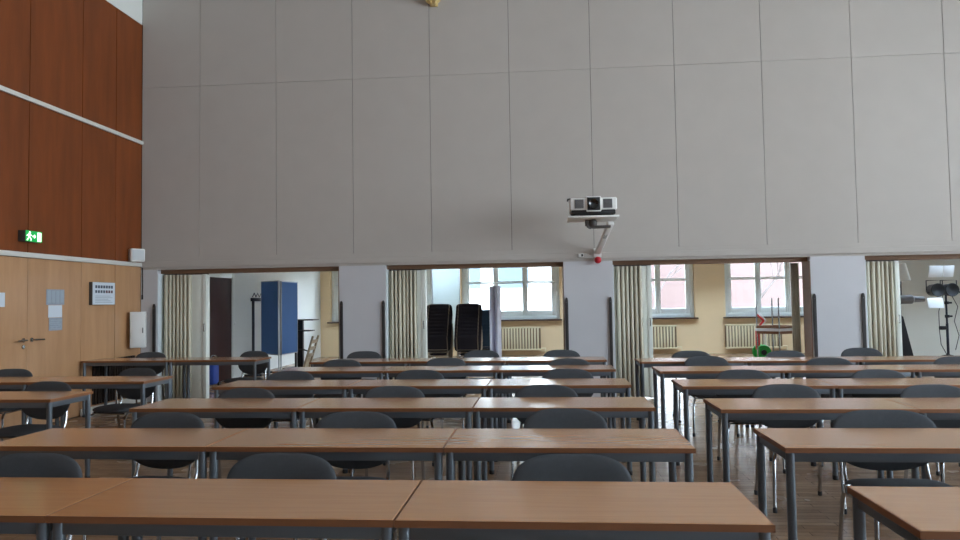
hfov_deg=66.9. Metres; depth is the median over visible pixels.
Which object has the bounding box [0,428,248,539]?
table
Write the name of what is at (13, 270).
door
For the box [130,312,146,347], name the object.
upper cabinet
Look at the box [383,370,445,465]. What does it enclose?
chair
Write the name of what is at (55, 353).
door
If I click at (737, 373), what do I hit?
chair
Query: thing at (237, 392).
chair
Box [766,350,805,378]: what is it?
chair
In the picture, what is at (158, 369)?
chair
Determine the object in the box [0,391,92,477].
table
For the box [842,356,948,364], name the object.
table
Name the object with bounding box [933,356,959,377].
chair
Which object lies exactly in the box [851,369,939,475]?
chair
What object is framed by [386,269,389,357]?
trim
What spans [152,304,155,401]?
guard
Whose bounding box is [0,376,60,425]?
table
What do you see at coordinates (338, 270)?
trim
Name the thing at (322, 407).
table
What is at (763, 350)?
hand truck
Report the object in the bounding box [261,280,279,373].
pinboard
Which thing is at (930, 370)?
table
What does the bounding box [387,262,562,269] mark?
trim
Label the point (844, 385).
table
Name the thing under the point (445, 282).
panel
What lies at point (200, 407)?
table
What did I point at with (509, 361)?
table
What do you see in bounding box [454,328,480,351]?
chair
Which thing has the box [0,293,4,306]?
notice
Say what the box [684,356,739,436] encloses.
chair
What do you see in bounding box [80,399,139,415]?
baseboard
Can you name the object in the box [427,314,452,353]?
chair
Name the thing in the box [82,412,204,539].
chair
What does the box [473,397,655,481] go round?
table
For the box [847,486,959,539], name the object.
table
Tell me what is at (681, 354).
chair
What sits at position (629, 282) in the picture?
curtain
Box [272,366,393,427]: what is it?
table
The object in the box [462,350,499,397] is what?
chair
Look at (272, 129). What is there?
wall
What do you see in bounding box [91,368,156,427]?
chair
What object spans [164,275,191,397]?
curtain
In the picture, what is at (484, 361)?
table
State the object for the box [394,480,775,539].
table
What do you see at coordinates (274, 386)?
table
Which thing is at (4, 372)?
chair
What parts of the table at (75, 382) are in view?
leg, frame, leg, leg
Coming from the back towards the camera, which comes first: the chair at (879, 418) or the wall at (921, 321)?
the wall at (921, 321)
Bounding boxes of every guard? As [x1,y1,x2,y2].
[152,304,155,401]
[340,301,342,358]
[382,300,384,379]
[565,297,568,349]
[609,297,612,365]
[812,294,817,356]
[861,293,866,347]
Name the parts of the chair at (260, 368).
seat, backrest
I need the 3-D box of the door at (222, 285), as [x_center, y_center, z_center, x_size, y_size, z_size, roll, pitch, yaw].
[-4.949,1.085,13.848,0.044,2.090,1.180,-1,-3,5]
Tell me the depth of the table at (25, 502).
2.71 m
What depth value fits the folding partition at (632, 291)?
10.60 m
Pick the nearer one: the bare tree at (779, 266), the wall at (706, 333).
the wall at (706, 333)
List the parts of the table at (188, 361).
leg, leg, frame, leg, leg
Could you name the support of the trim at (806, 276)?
attached to the wall at (272, 129)
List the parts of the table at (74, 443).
frame, leg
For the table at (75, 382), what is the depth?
7.00 m
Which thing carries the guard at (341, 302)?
attached to the wall at (272, 129)
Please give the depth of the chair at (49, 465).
3.19 m
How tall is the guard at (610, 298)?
1.492 m
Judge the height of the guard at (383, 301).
1.492 m
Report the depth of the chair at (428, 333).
14.25 m
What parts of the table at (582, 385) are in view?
leg, leg, frame, leg, leg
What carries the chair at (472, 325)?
on the chair at (458, 329)
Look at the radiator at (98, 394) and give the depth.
10.23 m
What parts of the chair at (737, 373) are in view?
leg, backrest, seat, seat frame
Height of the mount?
0.579 m
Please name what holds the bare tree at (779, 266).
on the ground
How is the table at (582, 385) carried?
on the floor
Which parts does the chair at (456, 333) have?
backrest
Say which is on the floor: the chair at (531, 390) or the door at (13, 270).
the chair at (531, 390)
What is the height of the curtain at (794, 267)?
1.920 m
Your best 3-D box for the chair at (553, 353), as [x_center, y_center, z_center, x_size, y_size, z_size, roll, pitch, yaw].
[1.063,1.434,9.255,0.499,0.805,0.502,-1,-3,2]
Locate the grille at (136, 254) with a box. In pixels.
[132,250,143,259]
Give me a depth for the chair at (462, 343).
14.06 m
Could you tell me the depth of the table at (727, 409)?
4.66 m
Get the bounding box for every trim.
[0,85,143,144]
[0,250,141,266]
[142,245,959,267]
[157,274,163,400]
[161,267,338,273]
[338,270,339,358]
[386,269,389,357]
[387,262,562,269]
[562,266,564,349]
[612,257,807,264]
[613,270,615,377]
[802,261,812,356]
[865,254,959,259]
[865,260,868,347]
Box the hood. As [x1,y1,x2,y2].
[899,263,910,280]
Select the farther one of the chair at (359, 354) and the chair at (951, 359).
the chair at (359, 354)
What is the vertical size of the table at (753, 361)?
0.740 m
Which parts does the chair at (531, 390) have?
leg, backrest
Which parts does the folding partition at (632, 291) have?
wall post, hanging rail, lead post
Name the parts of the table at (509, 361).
leg, frame, leg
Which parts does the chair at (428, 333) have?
backrest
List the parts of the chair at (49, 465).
backrest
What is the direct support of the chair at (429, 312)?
on the chair at (431, 315)
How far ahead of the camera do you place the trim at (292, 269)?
11.17 m
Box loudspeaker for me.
[128,248,144,261]
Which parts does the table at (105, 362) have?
leg, leg, frame, leg, leg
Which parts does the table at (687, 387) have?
leg, leg, frame, leg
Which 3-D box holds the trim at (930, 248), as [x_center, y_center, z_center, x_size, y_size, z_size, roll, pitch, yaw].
[3.159,-0.240,10.446,16.800,0.086,0.027,-1,-3,5]
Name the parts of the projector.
casing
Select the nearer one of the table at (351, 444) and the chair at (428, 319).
the table at (351, 444)
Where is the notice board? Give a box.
[89,282,114,304]
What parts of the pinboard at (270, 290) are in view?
cloth panel, leg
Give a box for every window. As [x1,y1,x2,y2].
[327,269,431,323]
[462,267,561,320]
[642,264,698,318]
[723,262,803,317]
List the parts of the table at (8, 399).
frame, leg, leg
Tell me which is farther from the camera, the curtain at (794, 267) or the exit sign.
the curtain at (794, 267)
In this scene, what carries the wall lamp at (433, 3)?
attached to the wall at (272, 129)
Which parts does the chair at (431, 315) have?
backrest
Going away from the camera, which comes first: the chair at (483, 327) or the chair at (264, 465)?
the chair at (264, 465)
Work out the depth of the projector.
9.50 m
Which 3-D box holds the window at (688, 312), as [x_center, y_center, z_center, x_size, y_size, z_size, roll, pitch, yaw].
[4.340,0.411,19.344,2.770,1.800,0.360,-1,-3,5]
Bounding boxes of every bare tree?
[641,264,684,308]
[761,262,801,298]
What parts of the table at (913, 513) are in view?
leg, frame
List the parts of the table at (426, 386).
leg, frame, leg, leg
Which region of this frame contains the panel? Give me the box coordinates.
[432,269,461,357]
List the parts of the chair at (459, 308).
backrest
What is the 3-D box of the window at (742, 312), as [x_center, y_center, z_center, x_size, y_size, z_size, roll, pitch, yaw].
[7.701,0.346,19.037,2.660,1.800,0.360,-1,-3,5]
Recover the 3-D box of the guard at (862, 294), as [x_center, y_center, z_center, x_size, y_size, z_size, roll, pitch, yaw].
[5.394,1.065,10.183,0.042,1.492,0.027,-1,-3,5]
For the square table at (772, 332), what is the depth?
15.99 m
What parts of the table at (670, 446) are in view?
leg, leg, frame, leg, leg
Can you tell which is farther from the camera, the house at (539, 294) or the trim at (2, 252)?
the house at (539, 294)
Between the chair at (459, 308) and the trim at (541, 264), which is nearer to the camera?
the trim at (541, 264)
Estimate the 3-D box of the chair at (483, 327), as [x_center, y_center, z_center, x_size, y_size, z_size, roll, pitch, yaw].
[0.070,1.567,15.221,0.524,0.787,0.497,0,-3,-15]
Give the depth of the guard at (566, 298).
10.56 m
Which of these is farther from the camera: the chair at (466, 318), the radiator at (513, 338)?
the radiator at (513, 338)
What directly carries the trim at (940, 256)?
attached to the wall at (272, 129)
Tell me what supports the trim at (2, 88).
attached to the wall at (78, 184)
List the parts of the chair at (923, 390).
leg, backrest, leg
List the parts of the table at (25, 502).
frame, leg, leg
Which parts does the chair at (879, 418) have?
leg, leg, backrest, seat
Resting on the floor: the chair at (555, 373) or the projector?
the chair at (555, 373)
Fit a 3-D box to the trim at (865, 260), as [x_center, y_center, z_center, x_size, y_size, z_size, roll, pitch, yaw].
[5.460,0.840,10.356,0.012,1.955,0.302,-1,-3,5]
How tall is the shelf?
0.027 m
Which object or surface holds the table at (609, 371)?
on the floor
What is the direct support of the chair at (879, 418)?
on the floor
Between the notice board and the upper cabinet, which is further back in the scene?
the upper cabinet
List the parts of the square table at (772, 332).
leg, leg, frame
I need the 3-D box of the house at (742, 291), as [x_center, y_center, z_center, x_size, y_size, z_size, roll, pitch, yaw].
[20.882,1.376,44.169,24.500,9.600,13.370,-1,-3,5]
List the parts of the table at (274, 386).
leg, frame, leg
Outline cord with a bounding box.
[141,268,142,299]
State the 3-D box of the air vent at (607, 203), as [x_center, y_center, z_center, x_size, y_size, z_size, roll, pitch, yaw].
[1.668,-0.872,9.492,0.120,0.120,0.011,-1,-3,5]
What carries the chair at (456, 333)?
on the chair at (462, 343)
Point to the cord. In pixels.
(142, 268)
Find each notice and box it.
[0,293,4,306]
[46,289,63,304]
[48,305,61,317]
[49,318,61,330]
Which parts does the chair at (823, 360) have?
backrest, seat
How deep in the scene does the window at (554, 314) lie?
19.70 m
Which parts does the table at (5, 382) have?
frame, leg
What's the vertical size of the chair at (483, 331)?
0.787 m
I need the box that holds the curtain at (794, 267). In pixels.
[790,263,801,378]
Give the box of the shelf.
[567,215,618,222]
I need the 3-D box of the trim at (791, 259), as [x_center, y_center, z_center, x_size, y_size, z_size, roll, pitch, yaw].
[3.325,-0.123,10.642,2.770,0.060,0.206,-1,-3,5]
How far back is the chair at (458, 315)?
14.31 m
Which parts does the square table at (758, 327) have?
leg, leg, frame, leg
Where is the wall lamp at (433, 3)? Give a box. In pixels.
[425,0,439,6]
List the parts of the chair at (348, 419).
backrest, seat, leg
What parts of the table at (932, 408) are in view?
leg, leg, frame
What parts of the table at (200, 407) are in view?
leg, leg, frame, leg, leg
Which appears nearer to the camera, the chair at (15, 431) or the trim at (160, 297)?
the chair at (15, 431)
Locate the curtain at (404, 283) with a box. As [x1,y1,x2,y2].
[391,270,417,379]
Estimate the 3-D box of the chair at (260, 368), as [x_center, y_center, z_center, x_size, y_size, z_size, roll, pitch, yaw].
[-3.225,1.531,9.978,0.499,0.805,0.502,-2,-3,19]
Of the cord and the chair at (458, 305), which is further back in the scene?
the chair at (458, 305)
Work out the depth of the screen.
14.07 m
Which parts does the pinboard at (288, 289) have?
cloth panel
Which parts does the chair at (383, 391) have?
backrest, leg, leg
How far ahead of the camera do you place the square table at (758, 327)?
16.06 m
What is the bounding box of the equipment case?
[901,315,913,355]
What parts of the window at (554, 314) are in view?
sash, sash, sash, sash, sill, sash, sash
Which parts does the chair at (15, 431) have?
seat, backrest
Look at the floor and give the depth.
6.16 m
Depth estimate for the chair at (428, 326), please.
14.33 m
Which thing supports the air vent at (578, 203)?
attached to the projector
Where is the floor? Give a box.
[0,353,959,539]
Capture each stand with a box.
[283,319,318,368]
[926,266,959,355]
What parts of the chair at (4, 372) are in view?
leg, seat, seat frame, backrest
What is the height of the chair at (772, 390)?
0.805 m
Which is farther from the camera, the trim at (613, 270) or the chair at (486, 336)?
the chair at (486, 336)
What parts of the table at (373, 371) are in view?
frame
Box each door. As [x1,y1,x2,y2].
[0,256,27,427]
[26,258,80,423]
[209,273,234,380]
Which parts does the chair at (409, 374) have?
backrest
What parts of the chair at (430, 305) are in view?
backrest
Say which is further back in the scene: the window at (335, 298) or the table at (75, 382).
the window at (335, 298)
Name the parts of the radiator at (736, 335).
rail, rail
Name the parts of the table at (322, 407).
leg, frame, leg, leg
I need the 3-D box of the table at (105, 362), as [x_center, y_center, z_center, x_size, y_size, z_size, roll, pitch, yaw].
[-4.667,1.579,9.837,1.197,0.740,0.533,-1,-3,5]
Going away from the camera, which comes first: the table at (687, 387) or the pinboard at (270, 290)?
the table at (687, 387)
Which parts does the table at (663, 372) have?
leg, leg, frame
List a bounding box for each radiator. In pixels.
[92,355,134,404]
[501,327,545,352]
[643,325,681,350]
[725,324,787,349]
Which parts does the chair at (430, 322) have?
backrest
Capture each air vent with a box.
[574,199,583,208]
[603,199,611,207]
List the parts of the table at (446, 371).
frame, leg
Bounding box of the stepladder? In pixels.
[303,335,318,366]
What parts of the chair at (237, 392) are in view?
leg, leg, backrest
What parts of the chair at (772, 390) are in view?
leg, leg, backrest, leg, leg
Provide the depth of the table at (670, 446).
3.56 m
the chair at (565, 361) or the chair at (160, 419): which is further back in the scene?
the chair at (565, 361)
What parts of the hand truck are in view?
red rail, grip frame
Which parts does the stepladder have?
seat, rail, rail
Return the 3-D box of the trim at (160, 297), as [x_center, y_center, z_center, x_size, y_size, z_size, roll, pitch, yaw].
[-4.934,1.040,11.305,0.012,1.955,0.302,-1,-3,5]
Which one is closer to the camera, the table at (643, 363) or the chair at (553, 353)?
the table at (643, 363)
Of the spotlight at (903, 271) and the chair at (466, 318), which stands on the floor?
the spotlight at (903, 271)
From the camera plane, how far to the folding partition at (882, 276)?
10.28 m
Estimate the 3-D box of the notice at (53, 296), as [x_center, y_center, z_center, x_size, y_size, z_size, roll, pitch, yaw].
[-5.400,0.345,9.242,0.003,0.195,0.340,-1,-3,5]
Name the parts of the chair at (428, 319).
backrest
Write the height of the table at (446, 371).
0.740 m
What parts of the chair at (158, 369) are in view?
backrest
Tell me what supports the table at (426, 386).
on the floor
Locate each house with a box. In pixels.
[336,267,551,310]
[641,262,802,308]
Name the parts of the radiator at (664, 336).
rail, rail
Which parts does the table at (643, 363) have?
leg, leg, frame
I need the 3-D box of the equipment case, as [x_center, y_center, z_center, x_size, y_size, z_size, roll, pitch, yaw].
[7.510,1.339,13.222,0.660,1.148,0.400,-1,-3,5]
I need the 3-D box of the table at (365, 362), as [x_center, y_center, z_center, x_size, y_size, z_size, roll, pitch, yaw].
[-1.460,1.497,9.078,1.197,0.740,0.533,-1,-3,5]
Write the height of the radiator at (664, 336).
0.755 m
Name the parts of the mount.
arm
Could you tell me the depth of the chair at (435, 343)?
14.22 m
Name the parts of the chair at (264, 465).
backrest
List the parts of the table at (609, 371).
leg, leg, frame, leg, leg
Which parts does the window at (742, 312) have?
sash, sash, sill, sash, sash, sash, sash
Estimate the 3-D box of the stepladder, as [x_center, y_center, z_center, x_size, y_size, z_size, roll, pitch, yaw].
[-3.564,1.775,15.259,0.276,0.794,0.396,-1,-3,5]
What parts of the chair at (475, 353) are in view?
backrest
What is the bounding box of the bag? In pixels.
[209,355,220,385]
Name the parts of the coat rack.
post, rail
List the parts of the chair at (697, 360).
leg, seat, backrest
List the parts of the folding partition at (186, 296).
wall post, hanging rail, lead post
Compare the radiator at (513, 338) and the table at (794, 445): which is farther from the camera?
the radiator at (513, 338)
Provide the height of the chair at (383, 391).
0.805 m
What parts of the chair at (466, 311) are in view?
backrest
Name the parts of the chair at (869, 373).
backrest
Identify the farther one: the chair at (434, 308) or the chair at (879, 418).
the chair at (434, 308)
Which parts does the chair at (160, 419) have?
seat, backrest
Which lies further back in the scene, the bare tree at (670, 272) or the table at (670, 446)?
the bare tree at (670, 272)
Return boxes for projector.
[567,196,616,215]
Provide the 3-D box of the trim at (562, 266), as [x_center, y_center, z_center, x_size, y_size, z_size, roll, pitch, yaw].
[1.242,0.921,10.741,0.012,1.955,0.302,-1,-3,5]
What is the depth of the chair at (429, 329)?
14.28 m
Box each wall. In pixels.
[0,0,320,422]
[141,0,959,401]
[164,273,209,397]
[320,264,804,356]
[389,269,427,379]
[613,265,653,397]
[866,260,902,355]
[898,259,959,355]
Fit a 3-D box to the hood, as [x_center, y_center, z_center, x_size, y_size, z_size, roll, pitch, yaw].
[8.053,0.035,13.831,0.250,0.350,0.250,-1,-3,5]
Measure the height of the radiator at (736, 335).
0.755 m
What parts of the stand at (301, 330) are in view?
shelf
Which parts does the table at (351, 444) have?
leg, frame, leg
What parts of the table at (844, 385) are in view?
leg, leg, frame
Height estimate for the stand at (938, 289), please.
2.088 m
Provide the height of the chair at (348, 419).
0.805 m
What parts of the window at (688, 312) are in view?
sash, sash, sash, sash, sill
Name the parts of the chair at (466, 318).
backrest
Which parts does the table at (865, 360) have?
frame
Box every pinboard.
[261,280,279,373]
[280,281,297,369]
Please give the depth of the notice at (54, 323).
9.23 m
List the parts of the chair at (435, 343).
seat frame, seat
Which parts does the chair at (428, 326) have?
backrest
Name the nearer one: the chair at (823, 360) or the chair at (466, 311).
the chair at (823, 360)
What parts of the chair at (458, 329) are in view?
backrest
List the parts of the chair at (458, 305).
backrest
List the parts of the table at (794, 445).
leg, leg, frame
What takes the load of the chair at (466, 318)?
on the chair at (458, 322)
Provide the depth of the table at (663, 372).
7.12 m
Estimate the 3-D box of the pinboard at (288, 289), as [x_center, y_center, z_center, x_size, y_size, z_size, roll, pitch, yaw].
[-3.978,1.203,15.146,0.060,1.931,0.800,-1,-3,10]
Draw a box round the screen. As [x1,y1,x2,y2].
[489,286,501,356]
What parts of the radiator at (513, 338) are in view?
rail, rail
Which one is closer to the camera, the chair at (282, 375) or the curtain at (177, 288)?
the chair at (282, 375)
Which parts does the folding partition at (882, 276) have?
hanging rail, lead post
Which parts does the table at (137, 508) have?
leg, leg, frame, leg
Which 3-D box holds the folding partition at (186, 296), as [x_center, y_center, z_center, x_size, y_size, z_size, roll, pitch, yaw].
[-4.556,1.024,11.287,0.695,1.934,0.197,-1,-3,5]
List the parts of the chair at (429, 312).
backrest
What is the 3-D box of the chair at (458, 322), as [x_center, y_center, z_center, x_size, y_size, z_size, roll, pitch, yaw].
[-0.211,1.401,14.438,0.524,0.787,0.497,-1,-3,5]
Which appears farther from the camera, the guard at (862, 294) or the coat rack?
the coat rack
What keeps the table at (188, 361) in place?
on the floor
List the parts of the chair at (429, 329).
backrest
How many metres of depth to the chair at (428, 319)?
14.42 m
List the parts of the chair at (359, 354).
backrest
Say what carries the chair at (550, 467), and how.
on the floor
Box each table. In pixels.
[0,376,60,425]
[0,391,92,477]
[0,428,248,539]
[0,477,133,539]
[25,376,172,427]
[46,478,421,539]
[81,357,186,416]
[129,398,319,476]
[168,357,270,397]
[206,428,455,539]
[212,380,360,473]
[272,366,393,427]
[297,397,478,480]
[309,358,412,421]
[347,379,490,473]
[384,366,500,428]
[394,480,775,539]
[406,357,507,396]
[444,429,695,481]
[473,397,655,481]
[487,378,632,474]
[498,365,615,428]
[505,357,607,422]
[634,357,749,427]
[652,366,785,428]
[671,379,838,479]
[703,398,919,481]
[737,356,860,427]
[753,428,959,539]
[755,298,791,329]
[755,330,791,356]
[772,365,916,378]
[816,378,959,466]
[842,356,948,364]
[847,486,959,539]
[882,398,959,478]
[894,364,959,377]
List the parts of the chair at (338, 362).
seat, backrest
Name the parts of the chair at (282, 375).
seat, backrest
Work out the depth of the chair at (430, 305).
14.60 m
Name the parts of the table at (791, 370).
frame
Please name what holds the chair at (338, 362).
on the floor
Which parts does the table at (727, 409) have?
leg, leg, frame, leg, leg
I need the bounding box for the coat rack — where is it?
[244,293,272,375]
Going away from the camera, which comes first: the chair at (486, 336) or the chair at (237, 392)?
the chair at (237, 392)
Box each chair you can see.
[0,369,32,440]
[0,381,71,438]
[0,453,82,539]
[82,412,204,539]
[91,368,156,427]
[115,352,165,403]
[187,388,274,478]
[224,351,268,383]
[227,453,336,539]
[266,371,313,427]
[293,411,396,539]
[313,359,361,397]
[346,351,381,379]
[350,386,424,479]
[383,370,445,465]
[421,358,466,428]
[427,304,453,341]
[427,307,453,344]
[427,311,452,347]
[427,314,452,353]
[427,318,452,355]
[427,321,452,357]
[427,325,451,356]
[427,328,451,357]
[427,332,450,355]
[427,335,450,357]
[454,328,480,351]
[454,332,480,355]
[454,335,480,357]
[455,314,481,340]
[455,317,481,346]
[455,321,481,357]
[455,324,480,329]
[456,304,482,341]
[456,307,482,344]
[456,310,482,348]
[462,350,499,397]
[482,326,489,329]
[482,330,489,349]
[482,333,489,348]
[510,385,577,480]
[512,454,632,481]
[523,408,607,428]
[542,369,593,396]
[543,350,579,356]
[548,358,589,364]
[671,351,719,422]
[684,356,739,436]
[715,369,785,473]
[752,384,846,513]
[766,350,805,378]
[805,357,853,427]
[832,409,952,539]
[841,348,882,356]
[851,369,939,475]
[900,384,959,482]
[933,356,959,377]
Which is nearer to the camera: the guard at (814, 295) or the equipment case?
the guard at (814, 295)
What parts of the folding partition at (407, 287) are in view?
wall post, hanging rail, lead post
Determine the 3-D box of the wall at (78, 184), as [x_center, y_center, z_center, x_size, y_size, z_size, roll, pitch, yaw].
[-5.670,-1.701,8.435,0.300,7.200,23.600,-1,-3,5]
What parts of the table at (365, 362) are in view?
frame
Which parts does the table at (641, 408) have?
leg, leg, frame, leg, leg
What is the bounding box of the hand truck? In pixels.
[752,314,770,356]
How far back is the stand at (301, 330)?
15.87 m
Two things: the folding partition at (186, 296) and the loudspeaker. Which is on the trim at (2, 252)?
the loudspeaker
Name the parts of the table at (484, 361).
frame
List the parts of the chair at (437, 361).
backrest, seat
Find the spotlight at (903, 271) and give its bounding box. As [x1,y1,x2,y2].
[899,263,924,314]
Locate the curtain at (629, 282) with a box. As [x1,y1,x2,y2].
[615,266,643,396]
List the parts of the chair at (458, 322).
backrest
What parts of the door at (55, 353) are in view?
handle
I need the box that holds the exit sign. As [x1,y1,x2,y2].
[18,230,41,242]
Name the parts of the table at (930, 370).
leg, frame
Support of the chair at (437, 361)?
on the floor
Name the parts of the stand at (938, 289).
barn door, barn door, barn door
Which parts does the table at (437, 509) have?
leg, frame, leg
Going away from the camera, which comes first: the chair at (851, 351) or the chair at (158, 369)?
the chair at (851, 351)
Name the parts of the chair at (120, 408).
seat frame, leg, seat, leg, backrest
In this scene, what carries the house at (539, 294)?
on the ground
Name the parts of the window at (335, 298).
sash, sash, sash, sash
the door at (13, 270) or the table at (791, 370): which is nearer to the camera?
the table at (791, 370)
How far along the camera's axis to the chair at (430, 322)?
14.37 m
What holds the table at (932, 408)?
on the floor
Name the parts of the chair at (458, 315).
backrest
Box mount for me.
[567,215,618,262]
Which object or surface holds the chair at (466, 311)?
on the chair at (458, 315)
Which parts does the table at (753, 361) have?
frame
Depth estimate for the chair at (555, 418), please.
4.28 m
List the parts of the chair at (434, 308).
backrest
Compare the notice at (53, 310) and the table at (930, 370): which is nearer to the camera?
the table at (930, 370)
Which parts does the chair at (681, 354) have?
leg, backrest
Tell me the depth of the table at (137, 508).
2.51 m
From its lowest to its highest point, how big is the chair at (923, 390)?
0.805 m

